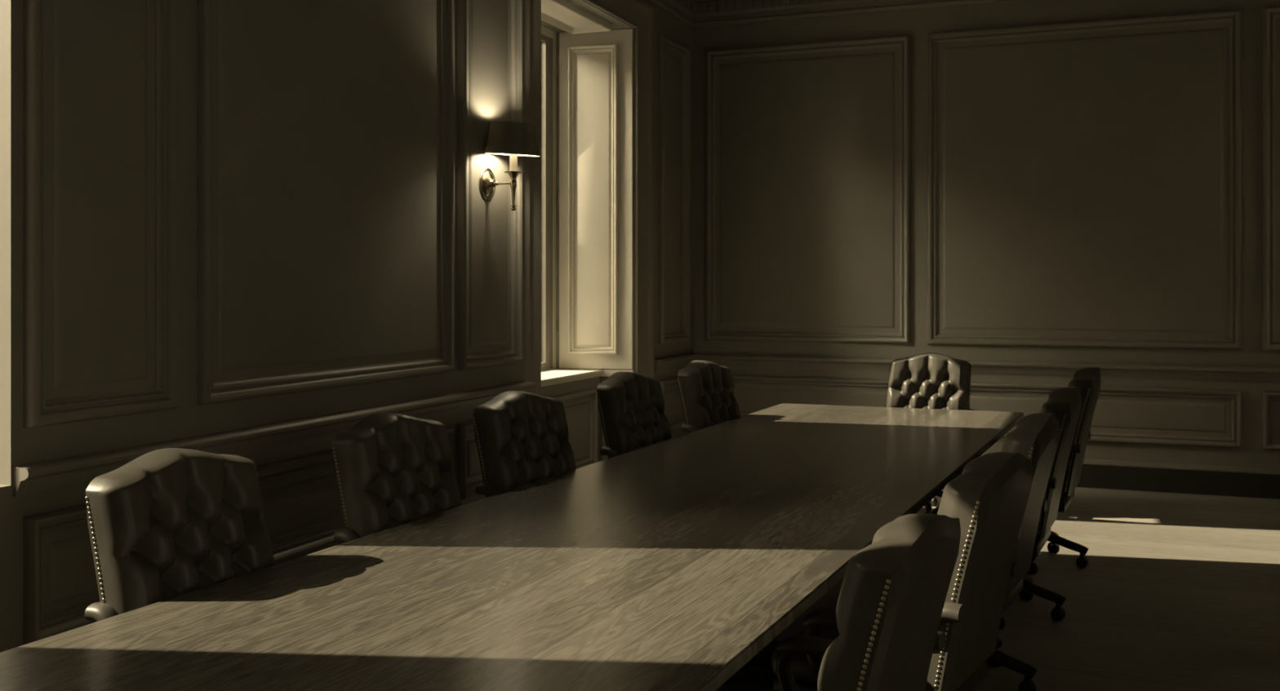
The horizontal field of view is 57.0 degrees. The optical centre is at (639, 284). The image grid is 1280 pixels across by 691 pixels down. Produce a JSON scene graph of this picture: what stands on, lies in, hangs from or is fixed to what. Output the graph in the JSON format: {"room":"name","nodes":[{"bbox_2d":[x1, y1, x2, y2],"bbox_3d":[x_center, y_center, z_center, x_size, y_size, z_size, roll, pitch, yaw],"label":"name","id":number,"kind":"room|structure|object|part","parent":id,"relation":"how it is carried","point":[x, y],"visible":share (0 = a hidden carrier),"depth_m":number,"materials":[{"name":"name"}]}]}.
{"room":"conference room","nodes":[
{"label":"conference room","id":0,"kind":"room"},
{"bbox_2d":[0,0,691,653],"bbox_3d":[-2.304,-0.610,4.786,0.820,4.500,13.190,0,0,22],"label":"wall","id":1,"kind":"structure","parent":0,"point":[216,216],"depth_m":5.34,"materials":[{"name":"paint"}]},
{"bbox_3d":[-2.020,1.042,4.466,0.056,0.445,0.705,0,0,22],"label":"panel moulding","id":2,"kind":"part","parent":1,"relation":"part of","materials":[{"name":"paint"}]},
{"bbox_3d":[-2.034,1.042,4.471,0.012,0.306,0.566,0,0,22],"label":"wall panel","id":3,"kind":"part","parent":1,"relation":"part of","materials":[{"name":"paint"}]},
{"bbox_3d":[-2.034,-0.810,4.471,0.012,2.466,0.541,0,0,22],"label":"wall panel","id":4,"kind":"part","parent":1,"relation":"part of","materials":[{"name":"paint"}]},
{"bbox_3d":[-2.020,-0.810,4.466,0.056,2.630,0.705,0,0,22],"label":"panel moulding","id":5,"kind":"part","parent":1,"relation":"part of","materials":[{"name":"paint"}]},
{"bbox_3d":[-1.476,1.042,5.874,0.012,0.306,1.886,0,0,22],"label":"wall panel","id":6,"kind":"part","parent":1,"relation":"part of","materials":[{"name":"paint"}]},
{"bbox_3d":[-1.462,-0.810,5.869,0.056,2.630,2.025,0,0,22],"label":"panel moulding","id":7,"kind":"part","parent":1,"relation":"part of","materials":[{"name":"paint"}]},
{"bbox_3d":[-1.476,-0.810,5.874,0.012,2.466,1.861,0,0,22],"label":"wall panel","id":8,"kind":"part","parent":1,"relation":"part of","materials":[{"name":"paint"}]},
{"bbox_2d":[13,354,696,497],"bbox_3d":[-0.835,0.688,7.409,0.074,0.104,7.130,0,0,22],"label":"trim","id":9,"kind":"structure","parent":1,"relation":"attached to","point":[32,478],"depth_m":5.21,"materials":[{"name":"paint"}]},
{"bbox_3d":[-1.462,1.042,5.869,0.056,0.445,2.025,0,0,22],"label":"panel moulding","id":10,"kind":"part","parent":1,"relation":"part of","materials":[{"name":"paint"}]},
{"bbox_3d":[-0.912,1.042,7.251,0.056,0.445,0.750,0,0,22],"label":"panel moulding","id":11,"kind":"part","parent":1,"relation":"part of","materials":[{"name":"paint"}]},
{"bbox_3d":[-0.925,1.042,7.256,0.012,0.306,0.611,0,0,22],"label":"wall panel","id":12,"kind":"part","parent":1,"relation":"part of","materials":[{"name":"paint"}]},
{"bbox_3d":[-0.925,-0.810,7.256,0.012,2.466,0.586,0,0,22],"label":"wall panel","id":13,"kind":"part","parent":1,"relation":"part of","materials":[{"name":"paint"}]},
{"bbox_3d":[-0.912,-0.810,7.251,0.056,2.630,0.750,0,0,22],"label":"panel moulding","id":14,"kind":"part","parent":1,"relation":"part of","materials":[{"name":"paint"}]},
{"bbox_2d":[479,121,540,211],"bbox_3d":[-0.775,-0.718,7.153,0.344,0.545,0.339,0,0,22],"label":"wall sconce","id":15,"kind":"object","parent":1,"relation":"attached to","point":[513,140],"visible":1,"depth_m":7.05,"materials":[{"name":"black fabric"}]},
{"bbox_3d":[-0.829,-0.615,7.168,0.133,0.026,0.026,0,0,22],"label":"arm","id":16,"kind":"part","parent":15,"relation":"part of","materials":[{"name":"gold metal"}]},
{"bbox_3d":[-0.768,-0.882,7.145,0.339,0.191,0.339,5,5,21],"label":"lamp shade","id":17,"kind":"part","parent":15,"relation":"part of","materials":[{"name":"fabric"}]},
{"bbox_3d":[-0.767,-0.559,7.144,0.068,0.228,0.068,0,0,22],"label":"stem","id":18,"kind":"part","parent":15,"relation":"part of","materials":[{"name":"gold metal"}]},
{"bbox_2d":[541,0,633,469],"bbox_3d":[-0.684,-0.313,8.884,0.740,3.506,1.594,0,0,22],"label":"window","id":19,"kind":"structure","parent":1,"relation":"in","point":[594,80],"depth_m":9.52,"materials":[{"name":"beige paint"}]},
{"bbox_3d":[-1.003,-0.662,8.918,0.004,2.585,1.220,0,0,22],"label":"pane","id":20,"kind":"part","parent":19,"relation":"part of","materials":[{"name":"clear glass"}]},
{"bbox_3d":[-0.988,-0.657,8.955,0.042,2.685,1.400,0,0,22],"label":"sash","id":21,"kind":"part","parent":19,"relation":"part of","materials":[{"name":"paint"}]},
{"bbox_3d":[-1.003,-0.680,8.961,0.090,2.760,1.500,0,0,22],"label":"frame","id":22,"kind":"part","parent":19,"relation":"part of","materials":[{"name":"beige paint"}]},
{"bbox_3d":[-0.788,0.715,8.906,0.470,0.050,1.547,0,0,22],"label":"sill","id":23,"kind":"part","parent":19,"relation":"part of","materials":[{"name":"beige paint"}]},
{"bbox_3d":[-0.577,1.140,8.851,0.056,0.600,1.180,0,0,22],"label":"apron panel","id":24,"kind":"part","parent":19,"relation":"part of","materials":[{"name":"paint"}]},
{"bbox_3d":[-0.617,-2.038,8.834,0.360,0.056,1.240,0,0,22],"label":"soffit panel","id":25,"kind":"part","parent":19,"relation":"part of","materials":[{"name":"beige paint"}]},
{"bbox_3d":[-0.378,-0.685,9.537,0.333,2.418,0.012,0,0,13],"label":"shutter panel","id":26,"kind":"part","parent":19,"relation":"part of","materials":[{"name":"beige paint"}]},
{"bbox_3d":[-0.381,-0.685,9.523,0.415,2.500,0.056,0,0,13],"label":"shutter moulding","id":27,"kind":"part","parent":19,"relation":"part of","materials":[{"name":"beige paint"}]},
{"bbox_2d":[559,28,632,369],"bbox_3d":[-0.359,-0.685,9.550,0.616,2.741,0.021,0,0,13],"label":"shutter","id":28,"kind":"object","parent":19,"relation":"attached to","point":[596,68],"depth_m":9.53,"materials":[{"name":"beige paint"}]},
{"bbox_2d":[582,0,654,378],"bbox_3d":[-0.289,-0.464,8.825,0.042,3.747,2.225,0,0,22],"label":"trim","id":29,"kind":"structure","parent":1,"relation":"attached to","point":[639,15],"depth_m":9.64,"materials":[{"name":"paint"}]},
{"bbox_2d":[646,0,697,26],"bbox_3d":[-1.840,-2.605,4.601,0.282,0.510,13.190,0,0,22],"label":"trim","id":30,"kind":"structure","parent":1,"relation":"attached to","point":[683,11],"depth_m":10.39,"materials":[{"name":"paint"}]},
{"bbox_3d":[0.301,1.042,10.299,0.056,0.445,0.700,0,0,22],"label":"panel moulding","id":31,"kind":"part","parent":1,"relation":"part of","materials":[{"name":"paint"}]},
{"bbox_3d":[0.287,1.042,10.304,0.012,0.306,0.561,0,0,22],"label":"wall panel","id":32,"kind":"part","parent":1,"relation":"part of","materials":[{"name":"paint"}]},
{"bbox_3d":[0.287,-0.810,10.304,0.012,2.466,0.536,0,0,22],"label":"wall panel","id":33,"kind":"part","parent":1,"relation":"part of","materials":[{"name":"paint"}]},
{"bbox_3d":[0.301,-0.810,10.299,0.056,2.630,0.700,0,0,22],"label":"panel moulding","id":34,"kind":"part","parent":1,"relation":"part of","materials":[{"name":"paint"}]},
{"bbox_2d":[691,0,1279,469],"bbox_3d":[3.322,-0.610,9.726,7.620,4.500,0.250,0,0,22],"label":"wall","id":35,"kind":"structure","parent":0,"point":[1073,181],"depth_m":9.74,"materials":[{"name":"paint"}]},
{"bbox_3d":[1.454,-0.810,10.381,1.661,2.466,0.012,0,0,22],"label":"wall panel","id":36,"kind":"part","parent":35,"relation":"part of","materials":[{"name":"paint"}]},
{"bbox_3d":[1.448,-0.810,10.367,1.825,2.630,0.056,0,0,22],"label":"panel moulding","id":37,"kind":"part","parent":35,"relation":"part of","materials":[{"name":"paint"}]},
{"bbox_3d":[1.448,1.042,10.367,1.825,0.445,0.056,0,0,22],"label":"panel moulding","id":38,"kind":"part","parent":35,"relation":"part of","materials":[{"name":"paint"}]},
{"bbox_3d":[1.454,1.042,10.381,1.686,0.306,0.012,0,0,22],"label":"wall panel","id":39,"kind":"part","parent":35,"relation":"part of","materials":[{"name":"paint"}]},
{"bbox_2d":[690,0,1011,27],"bbox_3d":[3.507,-2.605,9.422,6.650,0.510,0.282,0,0,22],"label":"trim","id":40,"kind":"structure","parent":35,"relation":"attached to","point":[708,12],"depth_m":10.40,"materials":[{"name":"paint"}]},
{"bbox_2d":[694,354,1279,381],"bbox_3d":[3.546,0.688,9.518,6.550,0.104,0.074,0,0,22],"label":"trim","id":41,"kind":"structure","parent":35,"relation":"attached to","point":[1140,371],"depth_m":9.63,"materials":[{"name":"paint"}]},
{"bbox_3d":[3.545,-0.810,9.549,2.221,2.466,0.012,0,0,22],"label":"wall panel","id":42,"kind":"part","parent":35,"relation":"part of","materials":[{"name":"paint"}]},
{"bbox_3d":[3.539,-0.810,9.536,2.385,2.630,0.056,0,0,22],"label":"panel moulding","id":43,"kind":"part","parent":35,"relation":"part of","materials":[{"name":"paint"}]},
{"bbox_3d":[3.545,1.042,9.549,2.246,0.306,0.012,0,0,22],"label":"wall panel","id":44,"kind":"part","parent":35,"relation":"part of","materials":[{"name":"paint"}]},
{"bbox_3d":[3.539,1.042,9.536,2.385,0.445,0.056,0,0,22],"label":"panel moulding","id":45,"kind":"part","parent":35,"relation":"part of","materials":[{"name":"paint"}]},
{"bbox_2d":[956,453,1279,499],"bbox_3d":[3.553,1.526,9.537,6.650,0.228,0.034,0,0,22],"label":"baseboard","id":46,"kind":"structure","parent":35,"relation":"attached to","point":[1194,479],"depth_m":9.25,"materials":[{"name":"black paint"}]},
{"bbox_3d":[5.618,1.042,8.708,1.800,0.445,0.056,0,0,22],"label":"panel moulding","id":47,"kind":"part","parent":35,"relation":"part of","materials":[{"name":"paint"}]},
{"bbox_3d":[5.618,-0.810,8.708,1.800,2.630,0.056,0,0,22],"label":"panel moulding","id":48,"kind":"part","parent":35,"relation":"part of","materials":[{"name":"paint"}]},
{"bbox_3d":[5.623,1.042,8.722,1.661,0.306,0.012,0,0,22],"label":"wall panel","id":49,"kind":"part","parent":35,"relation":"part of","materials":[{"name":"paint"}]},
{"bbox_3d":[5.623,-0.810,8.722,1.636,2.466,0.012,0,0,22],"label":"wall panel","id":50,"kind":"part","parent":35,"relation":"part of","materials":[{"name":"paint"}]},
{"bbox_2d":[715,487,1279,690],"bbox_3d":[0.888,1.715,3.516,7.550,0.150,13.590,0,0,22],"label":"floor","id":51,"kind":"structure","parent":0,"point":[1175,592],"depth_m":6.09,"materials":[{"name":"brown carpet"}]},
{"bbox_2d":[84,448,275,622],"bbox_3d":[-1.167,1.077,3.522,0.726,1.127,0.689,0,0,26],"label":"tufted armchair","id":52,"kind":"object","parent":51,"relation":"on","point":[167,523],"visible":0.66,"depth_m":3.52,"materials":[{"name":"leather"}]},
{"bbox_3d":[-1.539,0.893,3.364,0.134,0.565,0.008,0,0,28],"label":"nailhead trim","id":53,"kind":"part","parent":52,"relation":"part of","materials":[{"name":"gold metal"}]},
{"bbox_3d":[-1.339,0.975,3.262,0.486,0.135,0.072,0,0,26],"label":"armrest","id":54,"kind":"part","parent":52,"relation":"part of","materials":[{"name":"leather"}]},
{"bbox_2d":[331,413,462,542],"bbox_3d":[-0.723,1.077,4.538,0.726,1.127,0.689,0,0,28],"label":"tufted armchair","id":55,"kind":"object","parent":51,"relation":"on","point":[392,470],"visible":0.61,"depth_m":4.54,"materials":[{"name":"leather"}]},
{"bbox_3d":[-1.099,0.893,4.394,0.134,0.565,0.008,0,0,30],"label":"nailhead trim","id":56,"kind":"part","parent":55,"relation":"part of","materials":[{"name":"gold metal"}]},
{"bbox_3d":[-0.903,0.975,4.285,0.486,0.135,0.072,0,0,28],"label":"armrest","id":57,"kind":"part","parent":55,"relation":"part of","materials":[{"name":"leather"}]},
{"bbox_2d":[0,403,1023,690],"bbox_3d":[0.327,1.270,5.036,1.744,0.740,7.862,0,0,24],"label":"table","id":58,"kind":"object","parent":51,"relation":"on","point":[680,563],"visible":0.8,"depth_m":3.51,"materials":[{"name":"brown wood"}]},
{"bbox_2d":[472,391,576,497],"bbox_3d":[-0.325,1.077,5.487,0.726,1.127,0.689,0,0,32],"label":"tufted armchair","id":59,"kind":"object","parent":51,"relation":"on","point":[522,438],"visible":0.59,"depth_m":5.50,"materials":[{"name":"leather"}]},
{"bbox_3d":[-0.711,0.893,5.369,0.134,0.565,0.008,0,0,34],"label":"nailhead trim","id":60,"kind":"part","parent":59,"relation":"part of","materials":[{"name":"gold metal"}]},
{"bbox_3d":[-0.522,0.975,5.246,0.486,0.135,0.072,0,0,32],"label":"armrest","id":61,"kind":"part","parent":59,"relation":"part of","materials":[{"name":"leather"}]},
{"bbox_2d":[596,371,671,458],"bbox_3d":[0.192,1.077,6.752,0.726,1.127,0.689,0,0,29],"label":"tufted armchair","id":62,"kind":"object","parent":51,"relation":"on","point":[631,406],"visible":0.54,"depth_m":6.74,"materials":[{"name":"leather"}]},
{"bbox_3d":[-0.187,0.893,6.614,0.134,0.565,0.008,0,0,31],"label":"nailhead trim","id":63,"kind":"part","parent":62,"relation":"part of","materials":[{"name":"gold metal"}]},
{"bbox_3d":[0.007,0.975,6.501,0.486,0.135,0.072,0,0,29],"label":"armrest","id":64,"kind":"part","parent":62,"relation":"part of","materials":[{"name":"leather"}]},
{"bbox_2d":[677,360,741,433],"bbox_3d":[0.685,1.077,7.792,0.726,1.127,0.689,0,0,31],"label":"tufted armchair","id":65,"kind":"object","parent":51,"relation":"on","point":[706,388],"visible":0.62,"depth_m":7.79,"materials":[{"name":"leather"}]},
{"bbox_3d":[0.301,0.893,7.668,0.134,0.565,0.008,0,0,33],"label":"nailhead trim","id":66,"kind":"part","parent":65,"relation":"part of","materials":[{"name":"gold metal"}]},
{"bbox_3d":[0.492,0.975,7.548,0.486,0.135,0.072,0,0,31],"label":"armrest","id":67,"kind":"part","parent":65,"relation":"part of","materials":[{"name":"leather"}]},
{"bbox_2d":[718,513,960,690],"bbox_3d":[0.424,1.107,3.083,0.726,1.065,0.689,0,0,30],"label":"tufted armchair","id":68,"kind":"object","parent":51,"relation":"on","point":[893,593],"visible":1,"depth_m":2.78,"materials":[{"name":"leather"}]},
{"bbox_2d":[718,682,782,690],"bbox_3d":[0.342,1.212,3.133,0.490,0.099,0.544,0,0,30],"label":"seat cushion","id":69,"kind":"object","parent":68,"relation":"on","point":[737,686],"depth_m":3.39,"materials":[{"name":"leather"}]},
{"bbox_3d":[0.613,1.011,3.330,0.486,0.127,0.072,0,0,30],"label":"armrest","id":70,"kind":"part","parent":68,"relation":"part of","materials":[{"name":"leather"}]},
{"bbox_3d":[0.507,0.934,2.692,0.134,0.534,0.008,0,0,27],"label":"nailhead trim","id":71,"kind":"part","parent":68,"relation":"part of","materials":[{"name":"gold metal"}]},
{"bbox_3d":[0.618,0.900,2.975,0.282,0.649,0.606,0,0,30],"label":"backrest","id":72,"kind":"part","parent":68,"relation":"part of","materials":[{"name":"leather"}]},
{"bbox_2d":[771,452,1032,690],"bbox_3d":[0.831,1.077,3.751,0.726,1.127,0.689,0,0,32],"label":"tufted armchair","id":73,"kind":"object","parent":51,"relation":"on","point":[989,499],"visible":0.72,"depth_m":3.50,"materials":[{"name":"leather"}]},
{"bbox_2d":[771,626,839,684],"bbox_3d":[0.751,1.188,3.803,0.490,0.105,0.544,0,0,32],"label":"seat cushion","id":74,"kind":"object","parent":73,"relation":"on","point":[802,672],"depth_m":3.65,"materials":[{"name":"leather"}]},
{"bbox_3d":[0.780,1.265,3.785,0.520,0.060,0.554,0,0,32],"label":"seat frame","id":75,"kind":"part","parent":73,"relation":"part of","materials":[{"name":"brown leather"}]},
{"bbox_3d":[0.707,0.975,3.470,0.486,0.135,0.072,0,0,32],"label":"armrest","id":76,"kind":"part","parent":73,"relation":"part of","materials":[{"name":"leather"}]},
{"bbox_3d":[0.901,0.893,3.357,0.134,0.565,0.008,0,0,29],"label":"nailhead trim","id":77,"kind":"part","parent":73,"relation":"part of","materials":[{"name":"gold metal"}]},
{"bbox_3d":[1.021,0.857,3.636,0.282,0.687,0.606,0,0,32],"label":"backrest","id":78,"kind":"part","parent":73,"relation":"part of","materials":[{"name":"leather"}]},
{"bbox_3d":[1.029,0.975,3.991,0.486,0.135,0.072,0,0,32],"label":"armrest","id":79,"kind":"part","parent":73,"relation":"part of","materials":[{"name":"leather"}]},
{"bbox_2d":[883,353,973,513],"bbox_3d":[2.010,1.077,8.503,0.689,1.127,0.726,0,0,30],"label":"tufted armchair","id":80,"kind":"object","parent":51,"relation":"on","point":[924,380],"visible":0.48,"depth_m":8.67,"materials":[{"name":"leather"}]},
{"bbox_3d":[1.988,1.508,8.273,0.060,0.119,0.336,0,0,-2],"label":"leg","id":81,"kind":"part","parent":80,"relation":"part of","materials":[{"name":"brown wood"}]},
{"bbox_3d":[2.118,0.857,8.697,0.606,0.687,0.282,0,0,30],"label":"backrest","id":82,"kind":"part","parent":80,"relation":"part of","materials":[{"name":"leather"}]},
{"bbox_3d":[2.162,1.508,8.408,0.336,0.119,0.060,0,0,16],"label":"leg","id":83,"kind":"part","parent":80,"relation":"part of","materials":[{"name":"brown wood"}]},
{"bbox_3d":[2.401,0.893,8.587,0.008,0.565,0.134,0,0,27],"label":"nailhead trim","id":84,"kind":"part","parent":80,"relation":"part of","materials":[{"name":"gold metal"}]},
{"bbox_2d":[932,413,1059,690],"bbox_3d":[1.319,1.077,4.835,0.726,1.127,0.689,0,0,28],"label":"tufted armchair","id":85,"kind":"object","parent":51,"relation":"on","point":[1035,437],"visible":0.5,"depth_m":4.65,"materials":[{"name":"leather"}]},
{"bbox_3d":[1.499,0.975,5.089,0.486,0.135,0.072,0,0,28],"label":"armrest","id":86,"kind":"part","parent":85,"relation":"part of","materials":[{"name":"leather"}]},
{"bbox_3d":[1.418,1.508,4.981,0.336,0.119,0.060,0,0,-40],"label":"leg","id":87,"kind":"part","parent":85,"relation":"part of","materials":[{"name":"black metal"}]},
{"bbox_3d":[1.266,1.265,4.866,0.520,0.060,0.554,0,0,28],"label":"seat frame","id":88,"kind":"part","parent":85,"relation":"part of","materials":[{"name":"brown leather"}]},
{"bbox_3d":[1.431,1.508,4.759,0.336,0.119,0.060,0,0,33],"label":"leg","id":89,"kind":"part","parent":85,"relation":"part of","materials":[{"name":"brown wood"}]},
{"bbox_3d":[1.215,0.975,4.547,0.486,0.135,0.072,0,0,28],"label":"armrest","id":90,"kind":"part","parent":85,"relation":"part of","materials":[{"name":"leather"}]},
{"bbox_3d":[1.516,0.857,4.734,0.282,0.687,0.606,0,0,28],"label":"backrest","id":91,"kind":"part","parent":85,"relation":"part of","materials":[{"name":"leather"}]},
{"bbox_3d":[1.416,0.893,4.447,0.134,0.565,0.008,0,0,25],"label":"nailhead trim","id":92,"kind":"part","parent":85,"relation":"part of","materials":[{"name":"gold metal"}]},
{"bbox_2d":[928,386,1081,630],"bbox_3d":[1.812,1.071,5.887,0.726,1.138,0.689,0,0,26],"label":"tufted armchair","id":93,"kind":"object","parent":51,"relation":"on","point":[1065,403],"visible":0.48,"depth_m":5.64,"materials":[{"name":"leather"}]},
{"bbox_2d":[928,505,939,514],"bbox_3d":[1.726,1.183,5.931,0.490,0.106,0.544,0,0,26],"label":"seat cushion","id":94,"kind":"object","parent":93,"relation":"on","point":[936,508],"depth_m":5.90,"materials":[{"name":"leather"}]},
{"bbox_3d":[1.908,1.507,6.033,0.336,0.120,0.060,0,0,-41],"label":"leg","id":95,"kind":"part","parent":93,"relation":"part of","materials":[{"name":"brown metal"}]},
{"bbox_3d":[1.758,1.261,5.915,0.520,0.061,0.554,0,0,26],"label":"seat frame","id":96,"kind":"part","parent":93,"relation":"part of","materials":[{"name":"brown leather"}]},
{"bbox_3d":[1.926,1.507,5.814,0.336,0.120,0.060,0,0,31],"label":"leg","id":97,"kind":"part","parent":93,"relation":"part of","materials":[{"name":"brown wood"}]},
{"bbox_3d":[1.718,0.968,5.595,0.486,0.136,0.072,0,0,26],"label":"armrest","id":98,"kind":"part","parent":93,"relation":"part of","materials":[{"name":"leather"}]},
{"bbox_3d":[1.923,0.886,5.503,0.134,0.571,0.008,0,0,23],"label":"nailhead trim","id":99,"kind":"part","parent":93,"relation":"part of","materials":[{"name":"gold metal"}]},
{"bbox_3d":[2.013,0.849,5.793,0.282,0.694,0.606,0,0,26],"label":"backrest","id":100,"kind":"part","parent":93,"relation":"part of","materials":[{"name":"leather"}]},
{"bbox_3d":[1.983,0.968,6.146,0.486,0.136,0.072,0,0,26],"label":"armrest","id":101,"kind":"part","parent":93,"relation":"part of","materials":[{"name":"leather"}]},
{"bbox_2d":[1026,367,1101,574],"bbox_3d":[2.327,1.060,6.952,0.726,1.161,0.689,0,0,26],"label":"tufted armchair","id":102,"kind":"object","parent":51,"relation":"on","point":[1088,380],"visible":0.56,"depth_m":6.65,"materials":[{"name":"leather"}]},
{"bbox_3d":[2.273,1.254,6.980,0.520,0.062,0.554,0,0,26],"label":"seat frame","id":103,"kind":"part","parent":102,"relation":"part of","materials":[{"name":"brown leather"}]},
{"bbox_3d":[2.442,1.504,6.879,0.336,0.122,0.060,0,0,31],"label":"leg","id":104,"kind":"part","parent":102,"relation":"part of","materials":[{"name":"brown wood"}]},
{"bbox_3d":[2.233,0.955,6.660,0.486,0.139,0.072,0,0,26],"label":"armrest","id":105,"kind":"part","parent":102,"relation":"part of","materials":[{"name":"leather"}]},
{"bbox_3d":[2.438,0.871,6.567,0.134,0.582,0.008,0,0,23],"label":"nailhead trim","id":106,"kind":"part","parent":102,"relation":"part of","materials":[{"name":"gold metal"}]},
{"bbox_3d":[2.528,0.833,6.858,0.282,0.708,0.606,0,0,26],"label":"backrest","id":107,"kind":"part","parent":102,"relation":"part of","materials":[{"name":"leather"}]}
]}

